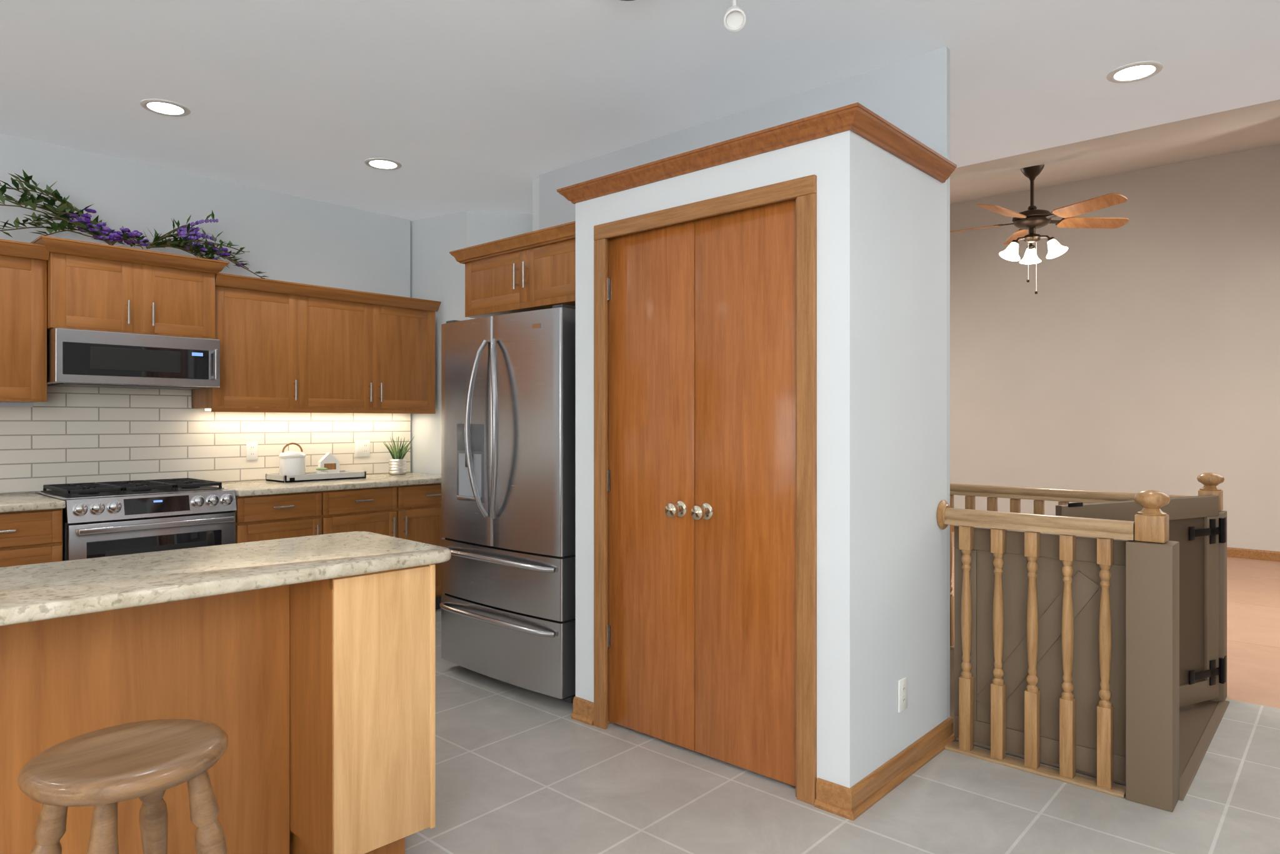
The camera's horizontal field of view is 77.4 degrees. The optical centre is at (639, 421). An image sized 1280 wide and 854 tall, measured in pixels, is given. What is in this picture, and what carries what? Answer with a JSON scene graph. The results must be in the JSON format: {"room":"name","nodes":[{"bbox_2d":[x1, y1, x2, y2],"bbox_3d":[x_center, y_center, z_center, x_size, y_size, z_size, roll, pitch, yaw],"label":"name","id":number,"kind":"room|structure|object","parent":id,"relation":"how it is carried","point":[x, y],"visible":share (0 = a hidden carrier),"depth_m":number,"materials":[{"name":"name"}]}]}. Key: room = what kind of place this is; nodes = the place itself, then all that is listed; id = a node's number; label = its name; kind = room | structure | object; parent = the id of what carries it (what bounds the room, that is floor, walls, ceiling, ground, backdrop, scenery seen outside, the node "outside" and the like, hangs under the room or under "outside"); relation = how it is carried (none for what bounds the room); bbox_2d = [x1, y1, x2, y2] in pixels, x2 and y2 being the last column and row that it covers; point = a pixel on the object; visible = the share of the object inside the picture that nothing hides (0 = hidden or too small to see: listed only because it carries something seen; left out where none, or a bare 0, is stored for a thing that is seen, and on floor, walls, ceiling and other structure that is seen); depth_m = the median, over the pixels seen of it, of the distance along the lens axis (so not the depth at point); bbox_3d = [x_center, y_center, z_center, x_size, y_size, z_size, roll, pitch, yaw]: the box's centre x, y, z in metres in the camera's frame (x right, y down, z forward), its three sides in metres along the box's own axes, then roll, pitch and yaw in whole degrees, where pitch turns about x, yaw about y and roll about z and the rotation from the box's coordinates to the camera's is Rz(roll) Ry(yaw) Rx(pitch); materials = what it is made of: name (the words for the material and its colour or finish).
{"room":"kitchen","nodes":[
{"label":"kitchen","id":0,"kind":"room"},
{"bbox_2d":[0,133,410,494],"bbox_3d":[-4.147,-0.110,3.222,0.126,2.740,7.220,0,0,42],"label":"wall","id":1,"kind":"structure","parent":0,"point":[287,237],"depth_m":4.74,"materials":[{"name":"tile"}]},
{"bbox_2d":[0,235,441,413],"bbox_3d":[-2.799,-0.478,4.291,0.447,0.844,3.815,0,0,42],"label":"upper cabinet","id":2,"kind":"object","parent":1,"relation":"attached to","point":[285,347],"visible":0.99,"depth_m":4.64,"materials":[{"name":"brown wood"}]},
{"bbox_2d":[46,328,219,389],"bbox_3d":[-2.740,-0.324,4.302,0.502,0.273,0.756,0,0,42],"label":"microwave","id":3,"kind":"object","parent":2,"relation":"attached to","point":[82,358],"visible":0.98,"depth_m":4.12,"materials":[{"name":"silver metal"}]},
{"bbox_2d":[0,169,266,278],"bbox_3d":[-2.725,-1.035,4.319,0.294,0.364,1.363,0,0,42],"label":"greenery","id":4,"kind":"object","parent":2,"relation":"on","point":[83,222],"visible":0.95,"depth_m":4.17,"materials":[{"name":"green plant"}]},
{"bbox_2d":[246,441,258,460],"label":"outlet","id":5,"kind":"object","parent":1,"relation":"attached to","point":[252,447],"depth_m":5.01,"materials":[{"name":"white plastic"}]},
{"bbox_2d":[354,440,369,456],"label":"outlet","id":6,"kind":"object","parent":1,"relation":"attached to","point":[361,448],"depth_m":5.57,"materials":[{"name":"white plastic"}]},
{"bbox_2d":[410,177,539,474],"bbox_3d":[-0.900,-0.110,5.700,1.658,2.740,0.888,0,0,42],"label":"wall","id":7,"kind":"structure","parent":0,"point":[436,275],"depth_m":5.73,"materials":[{"name":"paint"}]},
{"bbox_2d":[0,0,1279,221],"bbox_3d":[-1.624,-1.530,1.932,13.000,0.100,8.690,0,0,42],"label":"ceiling","id":8,"kind":"structure","parent":0,"point":[475,101],"depth_m":3.42,"materials":[{"name":"paint"}]},
{"bbox_2d":[140,98,190,116],"bbox_3d":[-2.227,-1.476,3.750,0.214,0.006,0.204,0,0,42],"label":"recessed light","id":9,"kind":"object","parent":8,"relation":"in","point":[165,107],"depth_m":3.75,"materials":[{"name":"white plastic"}]},
{"bbox_2d":[364,158,401,169],"bbox_3d":[-1.469,-1.476,4.567,0.212,0.006,0.206,0,0,42],"label":"recessed light","id":10,"kind":"object","parent":8,"relation":"in","point":[382,164],"depth_m":4.57,"materials":[{"name":"white plastic"}]},
{"bbox_2d":[620,0,746,31],"bbox_3d":[0.109,-1.377,2.627,0.472,0.205,0.168,0,0,5],"label":"track light","id":11,"kind":"object","parent":8,"relation":"attached to","point":[734,19],"visible":1,"depth_m":2.59,"materials":[{"name":"grey metal"}]},
{"bbox_2d":[1106,61,1163,83],"bbox_3d":[2.085,-1.476,3.368,0.203,0.006,0.213,0,0,42],"label":"recessed light","id":12,"kind":"object","parent":8,"relation":"in","point":[1135,71],"depth_m":3.37,"materials":[{"name":"white plastic"}]},
{"bbox_2d":[539,46,949,718],"bbox_3d":[0.314,-0.110,3.983,2.445,2.740,0.032,0,0,42],"label":"wall","id":13,"kind":"structure","parent":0,"point":[912,94],"depth_m":3.43,"materials":[{"name":"white paint"}]},
{"bbox_2d":[575,130,946,788],"bbox_3d":[0.468,0.138,3.280,1.275,2.245,0.805,0,0,42],"label":"wall","id":14,"kind":"structure","parent":0,"point":[882,219],"depth_m":2.78,"materials":[{"name":"white paint"}]},
{"bbox_2d":[449,221,575,318],"bbox_3d":[-0.370,-0.720,4.095,1.051,0.340,0.711,0,0,42],"label":"upper cabinet","id":15,"kind":"object","parent":14,"relation":"attached to","point":[534,270],"visible":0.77,"depth_m":3.87,"materials":[{"name":"brown wood"}]},
{"bbox_2d":[607,198,795,786],"bbox_3d":[0.194,0.231,3.002,0.945,2.028,0.104,0,0,42],"label":"pantry doors","id":16,"kind":"structure","parent":14,"relation":"in","point":[701,472],"depth_m":2.97,"materials":[{"name":"brown wood"}]},
{"bbox_2d":[593,174,816,805],"bbox_3d":[0.222,0.224,3.000,1.030,2.072,0.096,0,0,42],"label":"door frame","id":17,"kind":"structure","parent":14,"relation":"attached to","point":[804,189],"depth_m":2.66,"materials":[{"name":"brown wood"}]},
{"bbox_2d":[556,102,956,204],"bbox_3d":[0.448,-0.961,3.259,1.387,0.058,0.859,0,0,42],"label":"crown molding","id":18,"kind":"structure","parent":14,"relation":"attached to","point":[855,117],"depth_m":2.82,"materials":[{"name":"brown wood"}]},
{"bbox_2d":[571,696,956,821],"bbox_3d":[0.479,1.216,3.274,1.301,0.088,0.863,0,0,42],"label":"baseboard","id":19,"kind":"structure","parent":14,"relation":"attached to","point":[847,803],"depth_m":2.73,"materials":[{"name":"brown wood"}]},
{"bbox_2d":[898,676,907,713],"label":"outlet","id":20,"kind":"object","parent":14,"relation":"attached to","point":[902,684],"depth_m":2.83,"materials":[{"name":"white plastic"}]},
{"bbox_2d":[405,531,1279,853],"bbox_3d":[-0.078,1.306,3.642,13.000,0.108,13.300,0,0,42],"label":"floor","id":21,"kind":"structure","parent":0,"point":[515,774],"depth_m":2.70,"materials":[{"name":"tile"}]},
{"bbox_2d":[18,719,228,853],"bbox_3d":[-0.907,0.921,1.420,0.335,0.682,0.336,0,0,30],"label":"stool","id":22,"kind":"object","parent":21,"relation":"on","point":[102,769],"visible":1,"depth_m":1.38,"materials":[{"name":"brown wood"}]},
{"bbox_2d":[35,478,236,561],"bbox_3d":[-2.654,0.785,4.233,0.722,0.909,0.758,0,0,42],"label":"range","id":23,"kind":"object","parent":21,"relation":"on","point":[117,518],"visible":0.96,"depth_m":4.03,"materials":[{"name":"grey metal"}]},
{"bbox_2d":[0,472,444,609],"bbox_3d":[-2.910,0.815,3.985,0.682,0.890,4.412,0,0,42],"label":"base cabinet","id":24,"kind":"object","parent":21,"relation":"on","point":[407,506],"visible":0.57,"depth_m":4.64,"materials":[{"name":"brown wood"}]},
{"bbox_2d":[265,470,366,483],"bbox_3d":[-2.055,0.346,5.085,0.273,0.045,0.530,0,0,42],"label":"tray","id":25,"kind":"object","parent":24,"relation":"on","point":[343,474],"visible":1,"depth_m":4.97,"materials":[{"name":"paint"}]},
{"bbox_2d":[278,442,306,475],"bbox_3d":[-2.168,0.243,4.984,0.160,0.226,0.160,0,0,42],"label":"canister","id":26,"kind":"object","parent":25,"relation":"on","point":[291,462],"visible":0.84,"depth_m":4.93,"materials":[{"name":"white ceramic"}]},
{"bbox_2d":[315,452,339,474],"bbox_3d":[-2.029,0.279,5.150,0.106,0.155,0.223,0,0,6],"label":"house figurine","id":27,"kind":"object","parent":25,"relation":"on","point":[329,464],"visible":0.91,"depth_m":5.18,"materials":[{"name":"white ceramic"}]},
{"bbox_2d":[383,436,414,474],"bbox_3d":[-1.694,0.235,5.612,0.197,0.268,0.191,0,0,-30],"label":"potted plant","id":28,"kind":"object","parent":24,"relation":"on","point":[397,465],"visible":1,"depth_m":5.57,"materials":[{"name":"green plant"}]},
{"bbox_2d":[0,531,451,853],"bbox_3d":[-1.797,0.815,1.447,0.590,0.890,3.030,0,0,45],"label":"kitchen island","id":29,"kind":"object","parent":21,"relation":"on","point":[314,656],"visible":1,"depth_m":2.12,"materials":[{"name":"brown wood"}]},
{"bbox_2d":[439,304,575,703],"bbox_3d":[-0.442,0.373,4.020,0.910,1.773,0.902,0,0,42],"label":"refrigerator","id":30,"kind":"object","parent":21,"relation":"on","point":[507,605],"visible":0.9,"depth_m":3.64,"materials":[{"name":"grey metal"}]},
{"bbox_2d":[936,472,1224,798],"bbox_3d":[1.032,0.744,4.162,3.112,1.029,1.472,0,0,42],"label":"railing","id":31,"kind":"object","parent":21,"relation":"on","point":[1150,524],"depth_m":2.88,"materials":[{"name":"brown wood"}]},
{"bbox_2d":[954,495,1226,812],"bbox_3d":[1.929,0.789,3.360,0.738,0.942,1.457,0,0,42],"label":"gate","id":32,"kind":"object","parent":21,"relation":"on","point":[1168,600],"depth_m":2.91,"materials":[{"name":"brown wood"}]},
{"bbox_2d":[950,144,1279,551],"bbox_3d":[4.346,-0.740,8.539,13.000,4.000,0.100,0,0,42],"label":"wall","id":33,"kind":"structure","parent":0,"point":[1145,355],"depth_m":7.98,"materials":[{"name":"paint"}]},
{"bbox_2d":[951,525,1279,561],"bbox_3d":[4.271,1.215,8.530,12.900,0.090,0.016,0,0,42],"label":"baseboard","id":34,"kind":"structure","parent":33,"relation":"attached to","point":[1268,555],"depth_m":7.32,"materials":[{"name":"brown wood"}]},
{"bbox_2d":[950,99,1279,204],"bbox_3d":[2.835,-2.051,6.866,13.000,1.142,4.610,0,0,42],"label":"ceiling","id":35,"kind":"structure","parent":0,"point":[1255,126],"depth_m":5.42,"materials":[{"name":"paint"}]},
{"bbox_2d":[950,164,1128,294],"bbox_3d":[2.639,-1.321,5.447,1.270,0.898,1.263,0,0,42],"label":"ceiling fan","id":36,"kind":"object","parent":35,"relation":"hanging from","point":[1028,221],"visible":0.98,"depth_m":5.40,"materials":[{"name":"brown wood"}]}
]}

